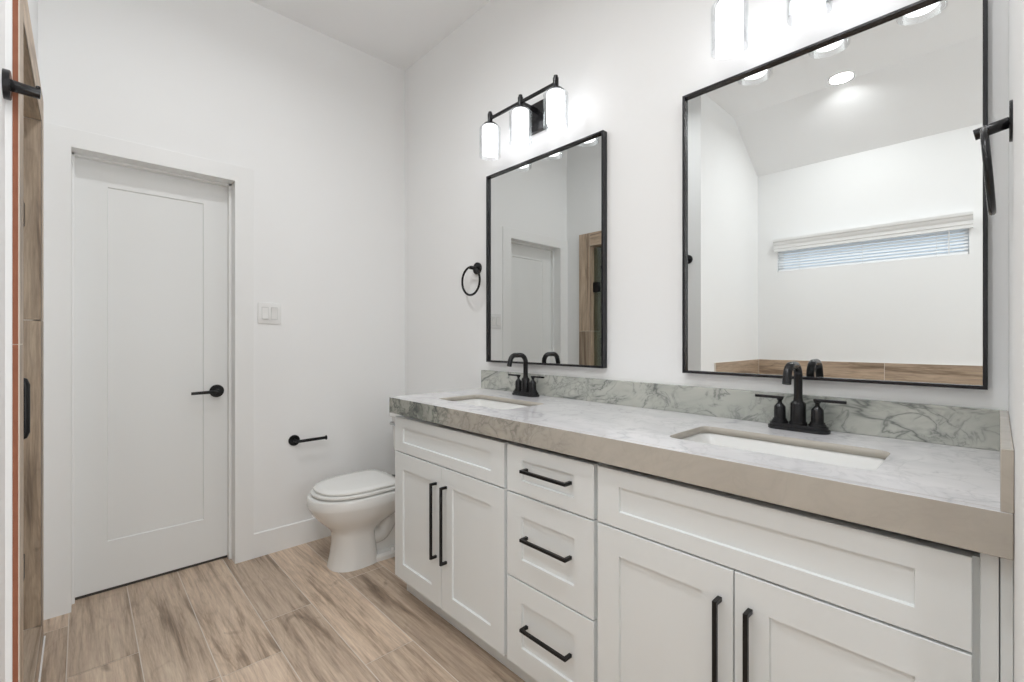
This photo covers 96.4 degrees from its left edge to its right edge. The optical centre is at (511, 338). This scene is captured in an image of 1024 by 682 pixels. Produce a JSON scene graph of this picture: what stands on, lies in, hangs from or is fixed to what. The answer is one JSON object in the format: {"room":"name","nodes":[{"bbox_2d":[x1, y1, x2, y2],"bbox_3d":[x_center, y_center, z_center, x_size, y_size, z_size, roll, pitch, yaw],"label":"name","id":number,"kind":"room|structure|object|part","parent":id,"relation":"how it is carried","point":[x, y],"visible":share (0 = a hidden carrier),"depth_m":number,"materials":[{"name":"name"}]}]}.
{"room":"bathroom","nodes":[
{"label":"bathroom","id":0,"kind":"room"},
{"bbox_2d":[0,0,37,681],"bbox_3d":[-1.583,-0.300,1.396,0.130,3.040,1.253,0,0,-43],"label":"wall","id":1,"kind":"structure","parent":0,"point":[32,4],"depth_m":1.04,"materials":[{"name":"paint"}]},
{"bbox_2d":[2,68,40,100],"bbox_3d":[-1.147,-0.587,1.073,0.061,0.066,0.066,0,0,-43],"label":"robe hook","id":2,"kind":"object","parent":1,"relation":"attached to","point":[9,85],"visible":1,"depth_m":1.06,"materials":[{"name":"black metal"}]},
{"bbox_3d":[-1.165,-0.587,1.056,0.012,0.066,0.066,0,0,-43],"label":"wall plate","id":3,"kind":"part","parent":2,"relation":"part of","materials":[{"name":"black metal"}]},
{"bbox_2d":[5,0,45,681],"bbox_3d":[-1.562,0.120,1.396,0.159,2.100,0.965,0,0,-43],"label":"shower surround","id":4,"kind":"object","parent":1,"relation":"attached to","point":[24,137],"visible":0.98,"depth_m":1.17,"materials":[{"name":"brown tile"}]},
{"bbox_2d":[24,203,29,577],"bbox_3d":[-1.549,0.128,1.404,0.130,1.865,0.732,0,0,-43],"label":"shower door","id":5,"kind":"structure","parent":4,"relation":"attached to","point":[26,382],"depth_m":1.23,"materials":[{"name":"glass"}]},
{"bbox_3d":[-1.354,0.188,1.197,0.130,0.175,0.020,0,0,-43],"label":"pull handle","id":6,"kind":"part","parent":5,"relation":"part of","materials":[{"name":"black metal"}]},
{"bbox_2d":[38,0,404,532],"bbox_3d":[-1.839,-0.300,2.105,2.959,3.040,0.130,0,0,-43],"label":"wall","id":7,"kind":"structure","parent":0,"point":[318,119],"depth_m":2.57,"materials":[{"name":"paint"}]},
{"bbox_2d":[43,122,253,619],"bbox_3d":[-1.715,0.134,2.216,0.802,2.073,0.138,0,0,-43],"label":"trim","id":8,"kind":"structure","parent":7,"relation":"attached to","point":[62,144],"depth_m":2.02,"materials":[{"name":"white paint"}]},
{"bbox_2d":[75,157,226,599],"bbox_3d":[-1.732,0.175,2.242,0.613,1.991,0.095,0,0,-43],"label":"door","id":9,"kind":"structure","parent":7,"relation":"in","point":[151,248],"depth_m":2.22,"materials":[{"name":"white paint"}]},
{"bbox_3d":[-1.572,0.274,2.368,0.152,0.066,0.060,0,0,-43],"label":"lever","id":10,"kind":"part","parent":9,"relation":"part of","materials":[{"name":"black metal"}]},
{"bbox_2d":[258,302,280,323],"bbox_3d":[-1.321,-0.140,2.495,0.116,0.115,0.012,0,0,-43],"label":"light switch","id":11,"kind":"object","parent":7,"relation":"attached to","point":[268,313],"visible":1,"depth_m":2.49,"materials":[{"name":"white plastic"}]},
{"bbox_2d":[254,518,330,557],"bbox_3d":[-1.046,1.105,2.756,0.912,0.130,0.008,0,0,-43],"label":"baseboard","id":12,"kind":"structure","parent":7,"relation":"attached to","point":[273,540],"depth_m":2.56,"materials":[{"name":"white paint"}]},
{"bbox_2d":[288,435,326,445],"bbox_3d":[-1.162,0.572,2.609,0.194,0.060,0.064,0,0,-43],"label":"toilet paper holder","id":13,"kind":"object","parent":7,"relation":"attached to","point":[293,440],"visible":1,"depth_m":2.58,"materials":[{"name":"black metal"}]},
{"bbox_3d":[-1.229,0.572,2.583,0.060,0.060,0.010,0,0,-43],"label":"wall plate","id":14,"kind":"part","parent":13,"relation":"part of","materials":[{"name":"black metal"}]},
{"bbox_3d":[-1.155,0.572,2.613,0.166,0.017,0.052,0,0,-43],"label":"arm","id":15,"kind":"part","parent":13,"relation":"part of","materials":[{"name":"black metal"}]},
{"bbox_2d":[40,536,524,681],"bbox_3d":[-0.333,1.195,0.579,2.859,0.050,4.500,0,0,-43],"label":"floor","id":16,"kind":"structure","parent":0,"point":[284,615],"depth_m":1.82,"materials":[{"name":"brown wood"}]},
{"bbox_2d":[307,412,400,572],"bbox_3d":[-0.729,0.803,2.521,0.754,0.734,0.436,0,0,-43],"label":"toilet","id":17,"kind":"object","parent":16,"relation":"on","point":[358,508],"visible":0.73,"depth_m":2.32,"materials":[{"name":"white ceramic"}]},
{"bbox_3d":[-0.834,0.780,2.422,0.426,0.016,0.354,0,0,-43],"label":"seat","id":18,"kind":"part","parent":17,"relation":"part of","materials":[{"name":"white plastic"}]},
{"bbox_3d":[-0.833,0.759,2.422,0.400,0.020,0.338,0,0,-43],"label":"lid","id":19,"kind":"part","parent":17,"relation":"part of","materials":[{"name":"white plastic"}]},
{"bbox_3d":[-0.531,0.632,2.708,0.200,0.325,0.416,0,0,-43],"label":"tank","id":20,"kind":"part","parent":17,"relation":"part of","materials":[{"name":"white ceramic"}]},
{"bbox_3d":[-0.533,0.453,2.705,0.216,0.033,0.436,0,0,-43],"label":"tank lid","id":21,"kind":"part","parent":17,"relation":"part of","materials":[{"name":"white ceramic"}]},
{"bbox_2d":[395,415,519,676],"bbox_3d":[-0.094,0.752,1.987,0.573,0.837,0.753,0,0,-43],"label":"vanity cabinet","id":22,"kind":"object","parent":16,"relation":"on","point":[451,489],"visible":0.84,"depth_m":1.75,"materials":[{"name":"white paint"}]},
{"bbox_3d":[-0.399,0.788,1.951,0.020,0.562,0.366,0,0,-43],"label":"door","id":23,"kind":"part","parent":22,"relation":"part of","materials":[{"name":"white paint"}]},
{"bbox_3d":[-0.315,0.725,1.826,0.031,0.302,0.010,0,0,-43],"label":"handle","id":24,"kind":"part","parent":22,"relation":"part of","materials":[{"name":"black metal"}]},
{"bbox_3d":[-0.267,0.725,1.775,0.031,0.302,0.010,0,0,-43],"label":"handle","id":25,"kind":"part","parent":22,"relation":"part of","materials":[{"name":"black metal"}]},
{"bbox_3d":[-0.145,0.788,1.682,0.020,0.562,0.366,0,0,-43],"label":"door","id":26,"kind":"part","parent":22,"relation":"part of","materials":[{"name":"white paint"}]},
{"bbox_2d":[507,442,603,681],"bbox_3d":[0.291,0.752,1.578,0.573,0.837,0.369,0,0,-43],"label":"base cabinet","id":27,"kind":"object","parent":16,"relation":"on","point":[552,497],"visible":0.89,"depth_m":1.39,"materials":[{"name":"white paint"}]},
{"bbox_3d":[0.098,0.920,1.387,0.031,0.010,0.188,0,0,-43],"label":"handle","id":28,"kind":"part","parent":27,"relation":"part of","materials":[{"name":"black metal"}]},
{"bbox_3d":[0.098,0.636,1.387,0.031,0.010,0.188,0,0,-43],"label":"handle","id":29,"kind":"part","parent":27,"relation":"part of","materials":[{"name":"black metal"}]},
{"bbox_3d":[0.098,0.419,1.387,0.031,0.010,0.188,0,0,-43],"label":"handle","id":30,"kind":"part","parent":27,"relation":"part of","materials":[{"name":"black metal"}]},
{"bbox_3d":[0.112,0.928,1.409,0.020,0.281,0.356,0,0,-43],"label":"drawer","id":31,"kind":"part","parent":27,"relation":"part of","materials":[{"name":"white paint"}]},
{"bbox_3d":[0.112,0.646,1.409,0.020,0.275,0.356,0,0,-43],"label":"drawer","id":32,"kind":"part","parent":27,"relation":"part of","materials":[{"name":"white paint"}]},
{"bbox_3d":[0.112,0.426,1.409,0.020,0.153,0.356,0,0,-43],"label":"drawer","id":33,"kind":"part","parent":27,"relation":"part of","materials":[{"name":"white paint"}]},
{"bbox_2d":[598,463,1013,681],"bbox_3d":[0.685,0.752,1.159,0.573,0.837,0.780,0,0,-43],"label":"vanity cabinet","id":34,"kind":"object","parent":16,"relation":"on","point":[696,583],"visible":0.76,"depth_m":0.94,"materials":[{"name":"white paint"}]},
{"bbox_3d":[0.366,0.788,1.139,0.020,0.562,0.361,0,0,-43],"label":"door","id":35,"kind":"part","parent":34,"relation":"part of","materials":[{"name":"white paint"}]},
{"bbox_2d":[389,370,1013,559],"bbox_3d":[0.300,0.250,1.578,0.566,0.166,1.920,0,0,-43],"label":"countertop","id":36,"kind":"structure","parent":34,"relation":"on","point":[946,473],"depth_m":1.14,"materials":[{"name":"grey stone"}]},
{"bbox_2d":[444,399,527,440],"bbox_3d":[-0.096,0.358,1.940,0.268,0.150,0.482,0,0,-43],"label":"sink","id":37,"kind":"object","parent":36,"relation":"in","point":[480,402],"visible":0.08,"depth_m":2.10,"materials":[{"name":"white ceramic"}]},
{"bbox_2d":[507,353,544,396],"bbox_3d":[0.063,0.163,2.128,0.170,0.200,0.170,0,0,2],"label":"faucet","id":38,"kind":"object","parent":36,"relation":"on","point":[525,387],"visible":1,"depth_m":2.11,"materials":[{"name":"black metal"}]},
{"bbox_3d":[0.015,0.206,2.179,0.043,0.076,0.088,0,0,-43],"label":"handle","id":39,"kind":"part","parent":38,"relation":"part of","materials":[{"name":"black metal"}]},
{"bbox_3d":[0.029,0.154,2.096,0.138,0.181,0.045,0,0,-43],"label":"spout","id":40,"kind":"part","parent":38,"relation":"part of","materials":[{"name":"black metal"}]},
{"bbox_3d":[0.063,0.254,2.128,0.058,0.019,0.156,0,0,-43],"label":"plate","id":41,"kind":"part","parent":38,"relation":"part of","materials":[{"name":"black metal"}]},
{"bbox_3d":[0.111,0.206,2.077,0.043,0.076,0.088,0,0,-43],"label":"handle","id":42,"kind":"part","parent":38,"relation":"part of","materials":[{"name":"black metal"}]},
{"bbox_2d":[679,433,884,526],"bbox_3d":[0.651,0.358,1.150,0.268,0.150,0.482,0,0,-43],"label":"sink","id":43,"kind":"object","parent":36,"relation":"in","point":[798,452],"visible":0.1,"depth_m":1.21,"materials":[{"name":"white ceramic"}]},
{"bbox_2d":[755,361,846,434],"bbox_3d":[0.825,0.163,1.319,0.170,0.200,0.170,0,0,2],"label":"faucet","id":44,"kind":"object","parent":36,"relation":"on","point":[797,422],"visible":1,"depth_m":1.30,"materials":[{"name":"black metal"}]},
{"bbox_3d":[0.777,0.206,1.371,0.043,0.076,0.088,0,0,-43],"label":"handle","id":45,"kind":"part","parent":44,"relation":"part of","materials":[{"name":"black metal"}]},
{"bbox_3d":[0.791,0.154,1.287,0.138,0.181,0.045,0,0,-43],"label":"spout","id":46,"kind":"part","parent":44,"relation":"part of","materials":[{"name":"black metal"}]},
{"bbox_3d":[0.825,0.254,1.319,0.058,0.019,0.156,0,0,-43],"label":"plate","id":47,"kind":"part","parent":44,"relation":"part of","materials":[{"name":"black metal"}]},
{"bbox_3d":[0.873,0.206,1.268,0.043,0.076,0.088,0,0,-43],"label":"handle","id":48,"kind":"part","parent":44,"relation":"part of","materials":[{"name":"black metal"}]},
{"bbox_3d":[0.453,0.725,1.011,0.031,0.302,0.010,0,0,-43],"label":"handle","id":49,"kind":"part","parent":34,"relation":"part of","materials":[{"name":"black metal"}]},
{"bbox_3d":[0.496,0.725,0.964,0.031,0.302,0.010,0,0,-43],"label":"handle","id":50,"kind":"part","parent":34,"relation":"part of","materials":[{"name":"black metal"}]},
{"bbox_3d":[0.618,0.788,0.872,0.020,0.562,0.366,0,0,-43],"label":"door","id":51,"kind":"part","parent":34,"relation":"part of","materials":[{"name":"white paint"}]},
{"bbox_2d":[250,0,489,70],"bbox_3d":[-0.316,-1.640,0.561,3.059,0.520,4.650,0,0,-43],"label":"ceiling","id":52,"kind":"structure","parent":0,"point":[398,33],"depth_m":2.59,"materials":[{"name":"white paint"}]},
{"bbox_2d":[405,0,1008,681],"bbox_3d":[0.727,-0.300,1.612,0.100,3.040,4.550,0,0,-43],"label":"wall","id":53,"kind":"structure","parent":0,"point":[624,69],"depth_m":1.86,"materials":[{"name":"paint"}]},
{"bbox_2d":[461,262,481,295],"bbox_3d":[-0.207,-0.326,2.489,0.056,0.187,0.164,0,0,-43],"label":"towel ring","id":54,"kind":"object","parent":53,"relation":"attached to","point":[477,267],"visible":1,"depth_m":2.48,"materials":[{"name":"black metal"}]},
{"bbox_3d":[-0.190,-0.386,2.505,0.011,0.066,0.066,0,0,-43],"label":"wall plate","id":55,"kind":"part","parent":54,"relation":"part of","materials":[{"name":"black metal"}]},
{"bbox_2d":[482,74,564,156],"bbox_3d":[0.065,-1.004,2.113,0.177,0.221,0.532,0,0,-43],"label":"vanity light","id":56,"kind":"object","parent":53,"relation":"attached to","point":[528,120],"visible":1,"depth_m":2.08,"materials":[{"name":"white glass"}]},
{"bbox_2d":[482,111,497,156],"bbox_3d":[-0.107,-1.004,2.244,0.106,0.220,0.106,0,0,-43],"label":"shade","id":57,"kind":"object","parent":56,"relation":"attached to","point":[489,129],"depth_m":2.21,"materials":[{"name":"white glass"}]},
{"bbox_2d":[512,94,528,143],"bbox_3d":[0.039,-1.004,2.089,0.106,0.220,0.106,0,0,-43],"label":"shade","id":58,"kind":"object","parent":56,"relation":"attached to","point":[520,113],"depth_m":2.06,"materials":[{"name":"white glass"}]},
{"bbox_3d":[0.075,-1.077,2.123,0.109,0.019,0.430,0,0,-43],"label":"arm","id":59,"kind":"part","parent":56,"relation":"part of","materials":[{"name":"black metal"}]},
{"bbox_3d":[0.121,-1.048,2.166,0.022,0.135,0.116,0,0,-43],"label":"plate","id":60,"kind":"part","parent":56,"relation":"part of","materials":[{"name":"black metal"}]},
{"bbox_2d":[547,74,564,127],"bbox_3d":[0.185,-1.004,1.933,0.106,0.220,0.106,0,0,-43],"label":"shade","id":61,"kind":"object","parent":56,"relation":"attached to","point":[555,93],"depth_m":1.90,"materials":[{"name":"white glass"}]},
{"bbox_2d":[486,130,606,367],"bbox_3d":[0.128,-0.368,2.152,0.029,0.976,0.742,0,0,-43],"label":"wall mirror","id":62,"kind":"object","parent":53,"relation":"attached to","point":[546,213],"visible":1,"depth_m":2.10,"materials":[{"name":"black metal"}]},
{"bbox_2d":[481,370,1006,450],"bbox_3d":[0.499,0.215,1.766,0.020,0.096,1.918,0,0,-43],"label":"backsplash","id":63,"kind":"structure","parent":53,"relation":"attached to","point":[979,428],"depth_m":1.39,"materials":[{"name":"grey stone"}]},
{"bbox_2d":[716,0,831,52],"bbox_3d":[0.844,-1.004,1.285,0.177,0.221,0.532,0,0,-43],"label":"vanity light","id":64,"kind":"object","parent":53,"relation":"attached to","point":[729,13],"visible":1,"depth_m":1.38,"materials":[{"name":"white glass"}]},
{"bbox_2d":[716,0,742,52],"bbox_3d":[0.672,-1.004,1.416,0.106,0.220,0.106,0,0,-43],"label":"shade","id":65,"kind":"object","parent":64,"relation":"attached to","point":[729,13],"depth_m":1.39,"materials":[{"name":"white glass"}]},
{"bbox_2d":[793,0,825,18],"bbox_3d":[0.818,-1.004,1.261,0.106,0.220,0.106,0,0,-43],"label":"shade","id":66,"kind":"object","parent":64,"relation":"attached to","point":[802,9],"depth_m":1.25,"materials":[{"name":"white glass"}]},
{"bbox_2d":[682,0,987,389],"bbox_3d":[0.873,-0.371,1.361,0.029,0.982,0.752,0,0,-43],"label":"wall mirror","id":67,"kind":"object","parent":53,"relation":"attached to","point":[835,213],"visible":0.94,"depth_m":1.29,"materials":[{"name":"black metal"}]},
{"bbox_2d":[1009,0,1023,681],"bbox_3d":[0.890,-0.300,0.732,0.869,3.040,0.120,0,0,-43],"label":"wall","id":68,"kind":"structure","parent":0,"point":[1016,7],"depth_m":0.58,"materials":[{"name":"paint"}]},
{"bbox_2d":[973,100,1012,215],"bbox_3d":[0.833,-0.310,0.793,0.152,0.189,0.048,0,0,-43],"label":"towel ring","id":69,"kind":"object","parent":68,"relation":"attached to","point":[983,133],"visible":1,"depth_m":0.76,"materials":[{"name":"black metal"}]},
{"bbox_3d":[0.832,-0.364,0.794,0.019,0.027,0.046,0,0,-43],"label":"arm","id":70,"kind":"part","parent":69,"relation":"part of","materials":[{"name":"black metal"}]},
{"bbox_3d":[0.848,-0.370,0.777,0.068,0.068,0.004,0,0,-43],"label":"wall plate","id":71,"kind":"part","parent":69,"relation":"part of","materials":[{"name":"black metal"}]}
]}

